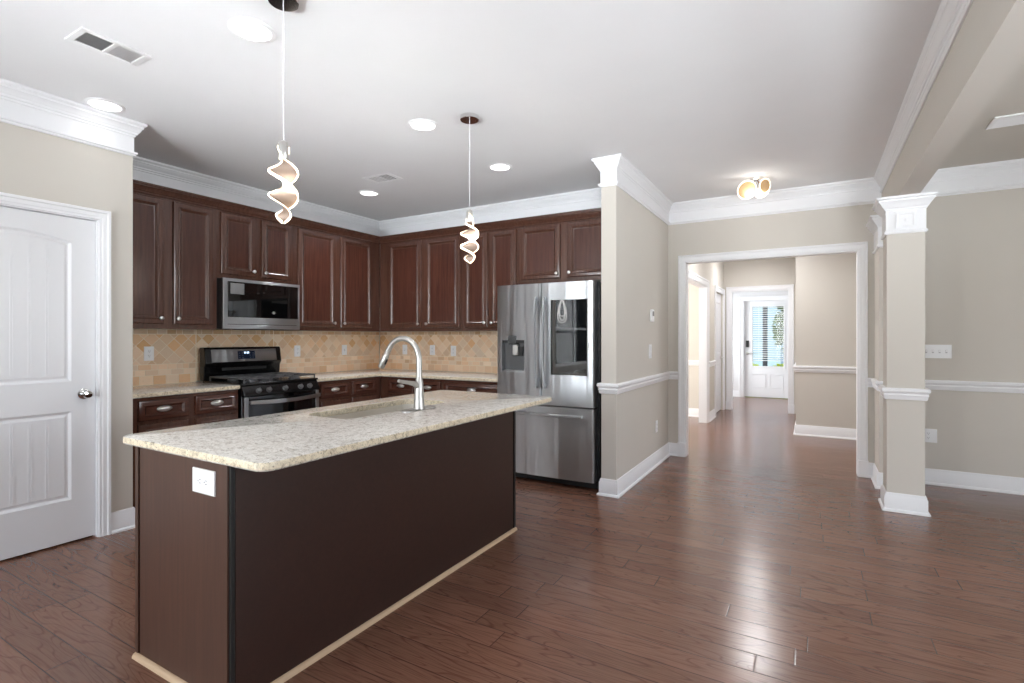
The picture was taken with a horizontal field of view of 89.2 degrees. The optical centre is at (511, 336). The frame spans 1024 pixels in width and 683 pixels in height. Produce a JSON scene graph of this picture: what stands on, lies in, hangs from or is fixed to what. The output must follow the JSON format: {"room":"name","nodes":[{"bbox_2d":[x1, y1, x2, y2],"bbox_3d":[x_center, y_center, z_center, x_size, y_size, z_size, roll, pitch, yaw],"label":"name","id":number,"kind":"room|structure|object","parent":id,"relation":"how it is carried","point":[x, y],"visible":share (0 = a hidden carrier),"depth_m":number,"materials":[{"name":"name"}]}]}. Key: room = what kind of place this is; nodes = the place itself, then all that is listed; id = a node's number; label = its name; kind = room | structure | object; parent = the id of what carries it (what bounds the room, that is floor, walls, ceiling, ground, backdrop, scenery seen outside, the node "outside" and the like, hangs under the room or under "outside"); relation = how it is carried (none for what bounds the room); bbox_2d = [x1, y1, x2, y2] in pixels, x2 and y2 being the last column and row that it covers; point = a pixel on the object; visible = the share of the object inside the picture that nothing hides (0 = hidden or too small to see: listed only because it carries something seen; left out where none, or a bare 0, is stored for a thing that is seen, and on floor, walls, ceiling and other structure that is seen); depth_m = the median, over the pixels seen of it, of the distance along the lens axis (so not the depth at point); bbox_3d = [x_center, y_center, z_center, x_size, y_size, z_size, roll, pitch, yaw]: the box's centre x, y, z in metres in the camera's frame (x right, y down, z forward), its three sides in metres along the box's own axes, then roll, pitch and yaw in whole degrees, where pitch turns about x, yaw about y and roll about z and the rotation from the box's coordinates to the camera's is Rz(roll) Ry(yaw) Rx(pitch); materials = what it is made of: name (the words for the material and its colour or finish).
{"room":"kitchen","nodes":[
{"label":"kitchen","id":0,"kind":"room"},
{"bbox_2d":[0,122,132,512],"bbox_3d":[-3.866,-0.080,1.406,0.120,2.740,4.954,0,0,30],"label":"wall","id":1,"kind":"structure","parent":0,"point":[34,164],"depth_m":3.42,"materials":[{"name":"beige paint"}]},
{"bbox_2d":[0,206,95,560],"bbox_3d":[-2.879,0.266,3.003,0.106,2.025,0.806,0,0,30],"label":"door","id":2,"kind":"structure","parent":1,"relation":"in","point":[47,261],"depth_m":3.14,"materials":[{"name":"white paint"}]},
{"bbox_2d":[0,192,110,536],"bbox_3d":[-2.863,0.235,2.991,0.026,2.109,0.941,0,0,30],"label":"trim","id":3,"kind":"structure","parent":1,"relation":"attached to","point":[103,217],"depth_m":3.36,"materials":[{"name":"white paint"}]},
{"bbox_2d":[111,507,134,533],"bbox_3d":[-2.627,1.222,3.493,0.130,0.136,0.161,0,0,30],"label":"baseboard","id":4,"kind":"structure","parent":1,"relation":"attached to","point":[122,520],"depth_m":3.45,"materials":[{"name":"white paint"}]},
{"bbox_2d":[170,329,379,383],"bbox_3d":[-2.506,-0.080,5.267,0.120,2.740,3.331,0,0,30],"label":"wall","id":5,"kind":"structure","parent":0,"point":[170,329],"depth_m":6.57,"materials":[{"name":"beige tile"}]},
{"bbox_2d":[133,179,219,329],"bbox_3d":[-2.853,-0.619,4.166,0.380,1.107,0.812,0,0,30],"label":"upper cabinet","id":6,"kind":"object","parent":5,"relation":"attached to","point":[175,230],"visible":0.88,"depth_m":4.13,"materials":[{"name":"brown wood"}]},
{"bbox_2d":[133,329,378,385],"bbox_3d":[-2.449,0.164,5.235,0.008,0.468,3.067,0,0,30],"label":"tile backsplash","id":7,"kind":"structure","parent":5,"relation":"attached to","point":[176,352],"depth_m":5.03,"materials":[{"name":"beige tile"}]},
{"bbox_2d":[144,346,153,360],"bbox_3d":[-2.993,0.137,4.280,0.008,0.118,0.074,0,0,30],"label":"outlet","id":8,"kind":"object","parent":7,"relation":"attached to","point":[148,350],"visible":1,"depth_m":4.28,"materials":[{"name":"white plastic"}]},
{"bbox_2d":[294,345,299,356],"bbox_3d":[-2.279,0.149,5.512,0.008,0.118,0.074,0,0,30],"label":"outlet","id":9,"kind":"object","parent":7,"relation":"attached to","point":[296,347],"visible":1,"depth_m":5.51,"materials":[{"name":"white plastic"}]},
{"bbox_2d":[342,345,346,354],"bbox_3d":[-1.954,0.151,6.063,0.017,0.118,0.074,0,0,30],"label":"light switch","id":10,"kind":"object","parent":7,"relation":"attached to","point":[344,347],"visible":1,"depth_m":6.06,"materials":[{"name":"white plastic"}]},
{"bbox_2d":[217,199,296,284],"bbox_3d":[-2.457,-0.841,4.849,0.380,0.662,0.763,0,0,30],"label":"upper cabinet","id":11,"kind":"object","parent":5,"relation":"attached to","point":[252,243],"visible":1,"depth_m":4.72,"materials":[{"name":"brown wood"}]},
{"bbox_2d":[211,277,299,329],"bbox_3d":[-2.439,-0.286,4.838,0.422,0.440,0.760,0,0,30],"label":"microwave","id":12,"kind":"object","parent":11,"relation":"attached to","point":[242,304],"visible":0.94,"depth_m":4.67,"materials":[{"name":"silver metal"}]},
{"bbox_2d":[273,217,379,331],"bbox_3d":[-1.972,-0.619,5.686,0.380,1.107,1.168,0,0,30],"label":"upper cabinet","id":13,"kind":"object","parent":5,"relation":"attached to","point":[337,269],"visible":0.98,"depth_m":5.58,"materials":[{"name":"brown wood"}]},
{"bbox_2d":[380,331,445,398],"bbox_3d":[-0.242,-0.080,5.810,3.252,2.740,0.120,0,0,30],"label":"wall","id":14,"kind":"structure","parent":0,"point":[380,331],"depth_m":6.57,"materials":[{"name":"beige paint"}]},
{"bbox_2d":[380,226,462,331],"bbox_3d":[-0.974,-0.619,5.944,1.188,1.107,0.380,0,0,30],"label":"upper cabinet","id":15,"kind":"object","parent":14,"relation":"attached to","point":[421,272],"visible":0.97,"depth_m":5.79,"materials":[{"name":"brown wood"}]},
{"bbox_2d":[380,331,496,372],"bbox_3d":[-0.711,0.167,6.008,2.218,0.462,0.008,0,0,30],"label":"tile backsplash","id":16,"kind":"structure","parent":14,"relation":"attached to","point":[476,351],"depth_m":6.02,"materials":[{"name":"beige tile"}]},
{"bbox_2d":[402,345,406,353],"bbox_3d":[-1.314,0.153,6.342,0.074,0.118,0.017,0,0,30],"label":"light switch","id":17,"kind":"object","parent":16,"relation":"attached to","point":[404,347],"visible":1,"depth_m":6.34,"materials":[{"name":"white plastic"}]},
{"bbox_2d":[430,345,434,354],"bbox_3d":[-0.942,0.154,6.131,0.074,0.118,0.008,0,0,30],"label":"outlet","id":18,"kind":"object","parent":16,"relation":"attached to","point":[432,347],"visible":1,"depth_m":6.12,"materials":[{"name":"white plastic"}]},
{"bbox_2d":[451,346,455,355],"bbox_3d":[-0.676,0.160,5.978,0.074,0.118,0.008,0,0,30],"label":"outlet","id":19,"kind":"object","parent":16,"relation":"attached to","point":[453,348],"visible":1,"depth_m":5.97,"materials":[{"name":"white plastic"}]},
{"bbox_2d":[460,219,518,330],"bbox_3d":[-0.163,-0.619,5.473,0.683,1.107,0.380,0,0,30],"label":"upper cabinet","id":20,"kind":"object","parent":14,"relation":"attached to","point":[495,263],"visible":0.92,"depth_m":5.35,"materials":[{"name":"brown wood"}]},
{"bbox_2d":[516,207,600,284],"bbox_3d":[0.585,-0.849,5.040,1.041,0.647,0.380,0,0,30],"label":"upper cabinet","id":21,"kind":"object","parent":14,"relation":"attached to","point":[564,246],"visible":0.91,"depth_m":4.94,"materials":[{"name":"brown wood"}]},
{"bbox_2d":[0,0,940,220],"bbox_3d":[-0.109,-1.500,5.254,6.540,0.100,15.620,0,0,30],"label":"ceiling","id":22,"kind":"structure","parent":0,"point":[704,98],"depth_m":2.98,"materials":[{"name":"white paint"}]},
{"bbox_2d":[83,97,125,112],"bbox_3d":[-2.544,-1.446,3.244,0.208,0.008,0.208,0,0,30],"label":"recessed light","id":23,"kind":"object","parent":22,"relation":"in","point":[101,104],"visible":1,"depth_m":3.24,"materials":[{"name":"white plastic"}]},
{"bbox_2d":[64,27,151,66],"bbox_3d":[-2.014,-1.446,2.599,0.192,0.007,0.301,0,0,30],"label":"ceiling vent","id":24,"kind":"object","parent":22,"relation":"in","point":[84,37],"visible":1,"depth_m":2.59,"materials":[{"name":"white plastic"}]},
{"bbox_2d":[227,17,275,42],"bbox_3d":[-1.228,-1.446,2.452,0.208,0.008,0.208,0,0,30],"label":"recessed light","id":25,"kind":"object","parent":22,"relation":"in","point":[246,28],"visible":1,"depth_m":2.44,"materials":[{"name":"white plastic"}]},
{"bbox_2d":[268,0,298,223],"bbox_3d":[-0.975,-0.967,2.212,0.124,0.965,0.124,0,0,30],"label":"pendant light","id":26,"kind":"object","parent":22,"relation":"hanging from","point":[287,195],"visible":1,"depth_m":2.21,"materials":[{"name":"white glass"}]},
{"bbox_2d":[358,190,379,195],"bbox_3d":[-1.440,-1.446,5.226,0.208,0.008,0.208,0,0,30],"label":"recessed light","id":27,"kind":"object","parent":22,"relation":"in","point":[362,192],"visible":1,"depth_m":5.22,"materials":[{"name":"white plastic"}]},
{"bbox_2d":[362,172,402,183],"bbox_3d":[-1.179,-1.446,4.734,0.310,0.007,0.203,0,0,30],"label":"ceiling vent","id":28,"kind":"object","parent":22,"relation":"in","point":[384,177],"visible":1,"depth_m":4.73,"materials":[{"name":"white plastic"}]},
{"bbox_2d":[408,119,437,131],"bbox_3d":[-0.609,-1.446,3.549,0.208,0.008,0.208,0,0,30],"label":"recessed light","id":29,"kind":"object","parent":22,"relation":"in","point":[425,125],"visible":1,"depth_m":3.54,"materials":[{"name":"white plastic"}]},
{"bbox_2d":[460,112,478,262],"bbox_3d":[-0.279,-0.967,3.412,0.124,0.965,0.124,0,0,30],"label":"pendant light","id":30,"kind":"object","parent":22,"relation":"hanging from","point":[472,233],"visible":1,"depth_m":3.41,"materials":[{"name":"white glass"}]},
{"bbox_2d":[488,163,511,170],"bbox_3d":[-0.102,-1.446,4.427,0.208,0.008,0.208,0,0,30],"label":"recessed light","id":31,"kind":"object","parent":22,"relation":"in","point":[496,166],"visible":1,"depth_m":4.42,"materials":[{"name":"white plastic"}]},
{"bbox_2d":[737,176,770,199],"bbox_3d":[2.204,-1.359,4.722,0.287,0.181,0.137,0,0,3],"label":"flush light","id":32,"kind":"object","parent":22,"relation":"attached to","point":[746,190],"visible":1,"depth_m":4.73,"materials":[{"name":"white glass"}]},
{"bbox_2d":[0,396,1023,682],"bbox_3d":[1.699,1.350,4.205,10.720,0.120,15.620,0,0,30],"label":"floor","id":33,"kind":"structure","parent":0,"point":[761,553],"depth_m":2.62,"materials":[{"name":"brown wood"}]},
{"bbox_2d":[133,389,237,507],"bbox_3d":[-2.721,0.861,4.089,0.685,0.858,0.812,0,0,30],"label":"base cabinet","id":34,"kind":"object","parent":33,"relation":"on","point":[171,411],"visible":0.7,"depth_m":3.90,"materials":[{"name":"brown wood"}]},
{"bbox_2d":[133,382,239,398],"bbox_3d":[-2.732,0.414,4.097,0.658,0.032,0.814,0,0,30],"label":"countertop","id":35,"kind":"structure","parent":34,"relation":"on","point":[145,391],"depth_m":4.03,"materials":[{"name":"stone"}]},
{"bbox_2d":[200,346,319,418],"bbox_3d":[-2.270,0.692,4.747,0.720,1.196,0.764,0,0,30],"label":"range","id":36,"kind":"object","parent":33,"relation":"on","point":[264,390],"visible":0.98,"depth_m":4.66,"materials":[{"name":"black metal"}]},
{"bbox_2d":[203,377,317,385],"bbox_3d":[-2.285,0.396,4.756,0.575,0.018,0.764,0,0,30],"label":"cooktop","id":37,"kind":"object","parent":36,"relation":"in","point":[281,381],"depth_m":4.61,"materials":[{"name":"black metal"}]},
{"bbox_2d":[132,411,516,682],"bbox_3d":[-0.749,0.864,2.778,0.668,0.853,1.982,0,0,30],"label":"kitchen island","id":38,"kind":"object","parent":33,"relation":"on","point":[261,579],"visible":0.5,"depth_m":2.06,"materials":[{"name":"brown wood"}]},
{"bbox_2d":[192,467,215,496],"bbox_3d":[-1.101,0.516,1.851,0.138,0.088,0.008,0,0,30],"label":"outlet","id":39,"kind":"object","parent":38,"relation":"attached to","point":[203,480],"visible":1,"depth_m":1.84,"materials":[{"name":"white plastic"}]},
{"bbox_2d":[197,477,201,484],"bbox_3d":[-1.119,0.516,1.859,0.031,0.031,0.002,0,0,30],"label":"socket","id":40,"kind":"object","parent":39,"relation":"attached to","point":[199,479],"depth_m":1.86,"materials":[{"name":"white plastic"}]},
{"bbox_2d":[203,478,207,486],"bbox_3d":[-1.085,0.516,1.839,0.031,0.031,0.002,0,0,30],"label":"socket","id":41,"kind":"object","parent":39,"relation":"attached to","point":[205,480],"depth_m":1.84,"materials":[{"name":"white plastic"}]},
{"bbox_2d":[123,390,551,471],"bbox_3d":[-0.664,0.419,2.816,0.950,0.031,2.150,0,0,30],"label":"countertop","id":42,"kind":"structure","parent":38,"relation":"on","point":[270,442],"depth_m":2.24,"materials":[{"name":"stone"}]},
{"bbox_2d":[328,404,427,418],"bbox_3d":[-0.741,0.531,2.967,0.386,0.192,0.866,0,0,30],"label":"sink","id":43,"kind":"object","parent":42,"relation":"in","point":[371,412],"visible":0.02,"depth_m":3.14,"materials":[{"name":"silver metal"}]},
{"bbox_2d":[378,336,435,412],"bbox_3d":[-0.642,0.199,2.935,0.333,0.411,0.297,0,0,30],"label":"faucet","id":44,"kind":"object","parent":42,"relation":"on","point":[418,386],"visible":1,"depth_m":2.87,"materials":[{"name":"grey metal"}]},
{"bbox_2d":[317,376,379,406],"bbox_3d":[-1.915,0.861,5.480,0.685,0.858,0.856,0,0,30],"label":"base cabinet","id":45,"kind":"object","parent":33,"relation":"on","point":[336,392],"visible":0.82,"depth_m":5.29,"materials":[{"name":"brown wood"}]},
{"bbox_2d":[299,368,496,381],"bbox_3d":[-1.096,0.414,5.371,2.210,0.032,1.493,0,0,30],"label":"countertop","id":46,"kind":"structure","parent":45,"relation":"on","point":[426,374],"depth_m":5.51,"materials":[{"name":"stone"}]},
{"bbox_2d":[381,376,442,397],"bbox_3d":[-0.928,0.861,5.741,0.861,0.858,0.685,0,0,30],"label":"base cabinet","id":47,"kind":"object","parent":33,"relation":"on","point":[390,387],"visible":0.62,"depth_m":5.53,"materials":[{"name":"brown wood"}]},
{"bbox_2d":[443,380,496,392],"bbox_3d":[-0.243,0.861,5.351,0.710,0.858,0.672,0,0,30],"label":"base cabinet","id":48,"kind":"object","parent":33,"relation":"on","point":[456,385],"visible":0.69,"depth_m":5.08,"materials":[{"name":"brown wood"}]},
{"bbox_2d":[497,281,600,488],"bbox_3d":[0.451,0.410,4.840,0.972,1.760,0.849,0,0,30],"label":"refrigerator","id":49,"kind":"object","parent":33,"relation":"on","point":[549,334],"visible":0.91,"depth_m":4.48,"materials":[{"name":"silver metal"}]},
{"bbox_2d":[866,215,882,488],"bbox_3d":[3.302,0.129,4.509,0.347,2.322,0.446,0,0,30],"label":"pilaster","id":50,"kind":"object","parent":33,"relation":"on","point":[874,223],"visible":0.27,"depth_m":4.46,"materials":[{"name":"beige paint"}]},
{"bbox_2d":[872,191,938,516],"bbox_3d":[2.949,0.129,3.911,0.359,2.322,0.357,0,0,30],"label":"column","id":51,"kind":"structure","parent":33,"relation":"on","point":[903,391],"depth_m":3.81,"materials":[{"name":"beige paint"}]},
{"bbox_2d":[601,185,723,479],"bbox_3d":[2.268,-0.080,6.771,0.126,2.740,5.910,0,0,30],"label":"wall","id":52,"kind":"structure","parent":0,"point":[634,241],"depth_m":4.61,"materials":[{"name":"beige paint"}]},
{"bbox_2d":[0,78,881,235],"bbox_3d":[-1.174,-1.336,2.172,5.290,0.226,8.980,0,0,30],"label":"trim","id":53,"kind":"structure","parent":52,"relation":"attached to","point":[21,105],"depth_m":4.89,"materials":[{"name":"white paint"}]},
{"bbox_2d":[597,442,676,498],"bbox_3d":[1.247,1.222,4.936,0.190,0.136,1.780,0,0,33],"label":"baseboard","id":54,"kind":"structure","parent":52,"relation":"attached to","point":[619,487],"depth_m":4.56,"materials":[{"name":"white paint"}]},
{"bbox_2d":[597,371,677,393],"bbox_3d":[1.249,0.419,4.934,0.189,0.086,1.780,0,0,33],"label":"trim","id":55,"kind":"structure","parent":52,"relation":"attached to","point":[604,388],"depth_m":4.53,"materials":[{"name":"white paint"}]},
{"bbox_2d":[649,344,651,357],"bbox_3d":[1.347,0.140,5.045,0.011,0.135,0.085,0,0,30],"label":"light switch","id":56,"kind":"object","parent":52,"relation":"attached to","point":[650,345],"visible":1,"depth_m":5.03,"materials":[{"name":"white plastic"}]},
{"bbox_2d":[650,309,653,321],"bbox_3d":[1.372,-0.210,5.077,0.024,0.120,0.080,0,0,30],"label":"thermostat","id":57,"kind":"object","parent":52,"relation":"attached to","point":[651,310],"visible":1,"depth_m":5.04,"materials":[{"name":"white plastic"}]},
{"bbox_2d":[655,420,657,432],"bbox_3d":[1.465,0.905,5.251,0.008,0.118,0.074,0,0,30],"label":"outlet","id":58,"kind":"object","parent":52,"relation":"attached to","point":[656,422],"visible":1,"depth_m":5.23,"materials":[{"name":"white plastic"}]},
{"bbox_2d":[688,270,708,422],"bbox_3d":[2.394,0.219,6.964,0.138,2.142,2.134,0,0,30],"label":"trim","id":59,"kind":"structure","parent":52,"relation":"attached to","point":[694,279],"depth_m":7.80,"materials":[{"name":"white paint"}]},
{"bbox_2d":[709,409,715,421],"bbox_3d":[3.131,1.222,8.120,0.030,0.136,0.570,0,0,30],"label":"baseboard","id":60,"kind":"structure","parent":52,"relation":"attached to","point":[712,416],"depth_m":8.10,"materials":[{"name":"white paint"}]},
{"bbox_2d":[709,360,715,366],"bbox_3d":[3.131,0.419,8.120,0.030,0.086,0.570,0,0,30],"label":"trim","id":61,"kind":"structure","parent":52,"relation":"attached to","point":[711,363],"depth_m":8.09,"materials":[{"name":"white paint"}]},
{"bbox_2d":[714,285,724,415],"bbox_3d":[3.533,0.224,8.817,0.026,2.132,0.984,0,0,30],"label":"trim","id":62,"kind":"structure","parent":52,"relation":"attached to","point":[718,289],"depth_m":8.69,"materials":[{"name":"white paint"}]},
{"bbox_2d":[716,293,723,412],"bbox_3d":[3.505,0.268,8.828,0.096,2.020,0.799,0,0,30],"label":"door","id":63,"kind":"structure","parent":52,"relation":"in","point":[718,296],"depth_m":9.00,"materials":[{"name":"white paint"}]},
{"bbox_2d":[688,283,698,408],"bbox_3d":[1.829,-0.080,9.124,3.010,2.740,0.120,0,0,30],"label":"wall","id":64,"kind":"structure","parent":0,"point":[693,291],"depth_m":8.41,"materials":[{"name":"beige paint"}]},
{"bbox_2d":[688,408,698,416],"bbox_3d":[1.792,1.222,9.059,3.010,0.136,0.030,0,0,30],"label":"baseboard","id":65,"kind":"structure","parent":64,"relation":"attached to","point":[692,412],"depth_m":8.39,"materials":[{"name":"white paint"}]},
{"bbox_2d":[688,360,698,365],"bbox_3d":[1.792,0.419,9.059,3.010,0.086,0.030,0,0,30],"label":"trim","id":66,"kind":"structure","parent":64,"relation":"attached to","point":[690,362],"depth_m":8.39,"materials":[{"name":"white paint"}]},
{"bbox_2d":[724,257,795,413],"bbox_3d":[4.114,-0.080,9.186,3.300,2.740,0.120,0,0,30],"label":"wall","id":67,"kind":"structure","parent":0,"point":[776,271],"depth_m":8.99,"materials":[{"name":"beige paint"}]},
{"bbox_2d":[726,284,793,413],"bbox_3d":[4.315,0.201,9.052,1.074,2.178,0.154,0,0,30],"label":"trim","id":68,"kind":"structure","parent":67,"relation":"attached to","point":[790,287],"depth_m":9.05,"materials":[{"name":"white paint"}]},
{"bbox_2d":[733,290,787,389],"bbox_3d":[5.225,-0.080,11.102,3.300,2.740,0.150,0,0,30],"label":"wall","id":69,"kind":"structure","parent":0,"point":[737,295],"depth_m":11.22,"materials":[{"name":"grey paint"}]},
{"bbox_2d":[733,340,737,345],"bbox_3d":[4.828,0.130,11.235,0.120,0.120,0.017,0,0,30],"label":"light switch","id":70,"kind":"object","parent":69,"relation":"attached to","point":[735,342],"visible":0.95,"depth_m":11.23,"materials":[{"name":"white plastic"}]},
{"bbox_2d":[733,390,739,396],"bbox_3d":[4.332,1.222,11.516,1.340,0.136,0.030,0,0,30],"label":"baseboard","id":71,"kind":"structure","parent":69,"relation":"attached to","point":[735,392],"depth_m":11.22,"materials":[{"name":"white paint"}]},
{"bbox_2d":[739,295,787,396],"bbox_3d":[5.362,0.211,10.921,1.084,2.157,0.026,0,0,30],"label":"trim","id":72,"kind":"structure","parent":69,"relation":"attached to","point":[775,297],"depth_m":11.16,"materials":[{"name":"white paint"}]},
{"bbox_2d":[744,300,787,397],"bbox_3d":[5.386,0.256,10.961,0.888,2.045,0.123,0,0,30],"label":"door","id":73,"kind":"structure","parent":69,"relation":"in","point":[759,381],"depth_m":11.00,"materials":[{"name":"white paint"}]},
{"bbox_2d":[753,307,782,360],"bbox_3d":[5.415,-0.062,10.980,0.580,1.160,0.022,0,0,30],"label":"blind","id":74,"kind":"object","parent":73,"relation":"attached to","point":[758,307],"depth_m":10.98,"materials":[{"name":"white plastic"}]},
{"bbox_2d":[796,253,855,428],"bbox_3d":[5.319,-0.080,7.175,2.396,2.740,2.150,0,0,30],"label":"wall","id":75,"kind":"structure","parent":0,"point":[825,284],"depth_m":6.67,"materials":[{"name":"beige paint"}]},
{"bbox_2d":[793,421,855,439],"bbox_3d":[5.212,1.222,7.219,2.226,0.136,2.180,0,0,30],"label":"baseboard","id":76,"kind":"structure","parent":75,"relation":"attached to","point":[802,430],"depth_m":6.66,"materials":[{"name":"white paint"}]},
{"bbox_2d":[793,363,855,373],"bbox_3d":[5.212,0.419,7.219,2.226,0.086,2.180,0,0,30],"label":"trim","id":77,"kind":"structure","parent":75,"relation":"attached to","point":[812,369],"depth_m":6.66,"materials":[{"name":"white paint"}]},
{"bbox_2d":[668,188,1023,477],"bbox_3d":[4.272,-0.080,4.274,6.098,2.740,0.120,0,0,30],"label":"wall","id":78,"kind":"structure","parent":0,"point":[974,242],"depth_m":4.46,"materials":[{"name":"beige paint"}]},
{"bbox_2d":[677,241,868,477],"bbox_3d":[2.572,0.194,5.259,1.759,2.192,0.184,0,0,30],"label":"trim","id":79,"kind":"structure","parent":78,"relation":"attached to","point":[860,248],"depth_m":4.99,"materials":[{"name":"white paint"}]},
{"bbox_2d":[868,378,872,386],"bbox_3d":[3.291,0.419,4.756,0.049,0.086,0.030,0,0,30],"label":"trim","id":80,"kind":"structure","parent":78,"relation":"attached to","point":[869,379],"depth_m":4.75,"materials":[{"name":"white paint"}]},
{"bbox_2d":[869,462,872,477],"bbox_3d":[3.291,1.222,4.756,0.049,0.136,0.030,0,0,30],"label":"baseboard opening","id":81,"kind":"structure","parent":78,"relation":"attached to","point":[870,464],"depth_m":4.76,"materials":[{"name":"white paint"}]},
{"bbox_2d":[874,0,972,192],"bbox_3d":[1.087,-1.379,0.861,0.062,0.139,8.980,0,0,30],"label":"trim","id":82,"kind":"structure","parent":78,"relation":"attached to","point":[950,15],"depth_m":2.74,"materials":[{"name":"white paint"}]},
{"bbox_2d":[925,429,936,442],"bbox_3d":[3.655,0.865,4.556,0.120,0.118,0.008,0,0,30],"label":"outlet","id":83,"kind":"object","parent":78,"relation":"attached to","point":[930,434],"visible":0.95,"depth_m":4.54,"materials":[{"name":"white plastic"}]},
{"bbox_2d":[925,345,951,357],"bbox_3d":[3.711,0.127,4.519,0.177,0.107,0.017,0,0,30],"label":"light switch","id":84,"kind":"object","parent":78,"relation":"attached to","point":[931,351],"visible":0.97,"depth_m":4.51,"materials":[{"name":"white plastic"}]},
{"bbox_2d":[921,158,1023,196],"bbox_3d":[2.924,-1.336,-0.205,3.935,0.226,8.980,0,0,30],"label":"trim","id":85,"kind":"structure","parent":78,"relation":"attached to","point":[1007,174],"depth_m":4.38,"materials":[{"name":"white paint"}]},
{"bbox_2d":[925,468,1023,494],"bbox_3d":[2.940,1.222,-0.214,3.898,0.136,8.980,0,0,30],"label":"baseboard","id":86,"kind":"structure","parent":78,"relation":"attached to","point":[947,478],"depth_m":4.39,"materials":[{"name":"white paint"}]},
{"bbox_2d":[882,0,1023,196],"bbox_3d":[1.168,-1.291,0.814,0.125,0.518,8.980,0,0,30],"label":"beam","id":87,"kind":"structure","parent":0,"point":[988,44],"depth_m":2.26,"materials":[{"name":"beige paint"}]},
{"bbox_2d":[939,54,1023,168],"bbox_3d":[2.946,-1.500,-0.287,4.055,0.100,9.100,0,0,30],"label":"ceiling","id":88,"kind":"structure","parent":0,"point":[978,145],"depth_m":3.72,"materials":[{"name":"white paint"}]},
{"bbox_2d":[985,112,1023,129],"bbox_3d":[3.532,-1.444,3.339,0.690,0.012,0.220,0,0,30],"label":"ceiling vent","id":89,"kind":"object","parent":88,"relation":"in","point":[1018,118],"visible":1,"depth_m":3.47,"materials":[{"name":"white plastic"}]},
{"bbox_3d":[4.678,-0.080,-1.222,0.120,2.740,8.980,0,0,30],"label":"wall","id":90,"kind":"structure","parent":0,"visible":0},
{"bbox_2d":[925,380,1023,392],"bbox_3d":[2.940,0.419,-0.214,3.898,0.086,8.980,0,0,30],"label":"trim","id":91,"kind":"structure","parent":90,"relation":"attached to","point":[976,386],"depth_m":4.38,"materials":[{"name":"white paint"}]},
{"label":"outside","id":92,"kind":"structure","parent":0,"visible":0},
{"bbox_3d":[5.406,1.540,11.315,26.000,0.200,43.000,0,0,30],"label":"ground","id":93,"kind":"structure","parent":92,"visible":0},
{"bbox_2d":[753,307,783,365],"bbox_3d":[9.047,-2.360,25.965,8.800,7.600,4.600,0,0,30],"label":"house","id":94,"kind":"structure","parent":93,"relation":"on","point":[770,363],"depth_m":22.58,"materials":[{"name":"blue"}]},
{"bbox_2d":[772,306,783,352],"bbox_3d":[9.371,-0.388,15.897,2.646,3.663,2.553,0,0,30],"label":"tree","id":95,"kind":"object","parent":93,"relation":"on","point":[781,313],"visible":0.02,"depth_m":16.28,"materials":[{"name":"green plant"}]},
{"bbox_3d":[6.431,1.380,11.587,5.500,0.120,1.900,0,0,30],"label":"porch","id":96,"kind":"object","parent":93,"relation":"on","visible":0},
{"bbox_2d":[763,308,767,365],"bbox_3d":[6.109,-0.055,12.526,0.160,2.750,0.160,0,0,30],"label":"porch post","id":97,"kind":"object","parent":96,"relation":"on","point":[765,363],"visible":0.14,"depth_m":12.49,"materials":[{"name":"grey"}]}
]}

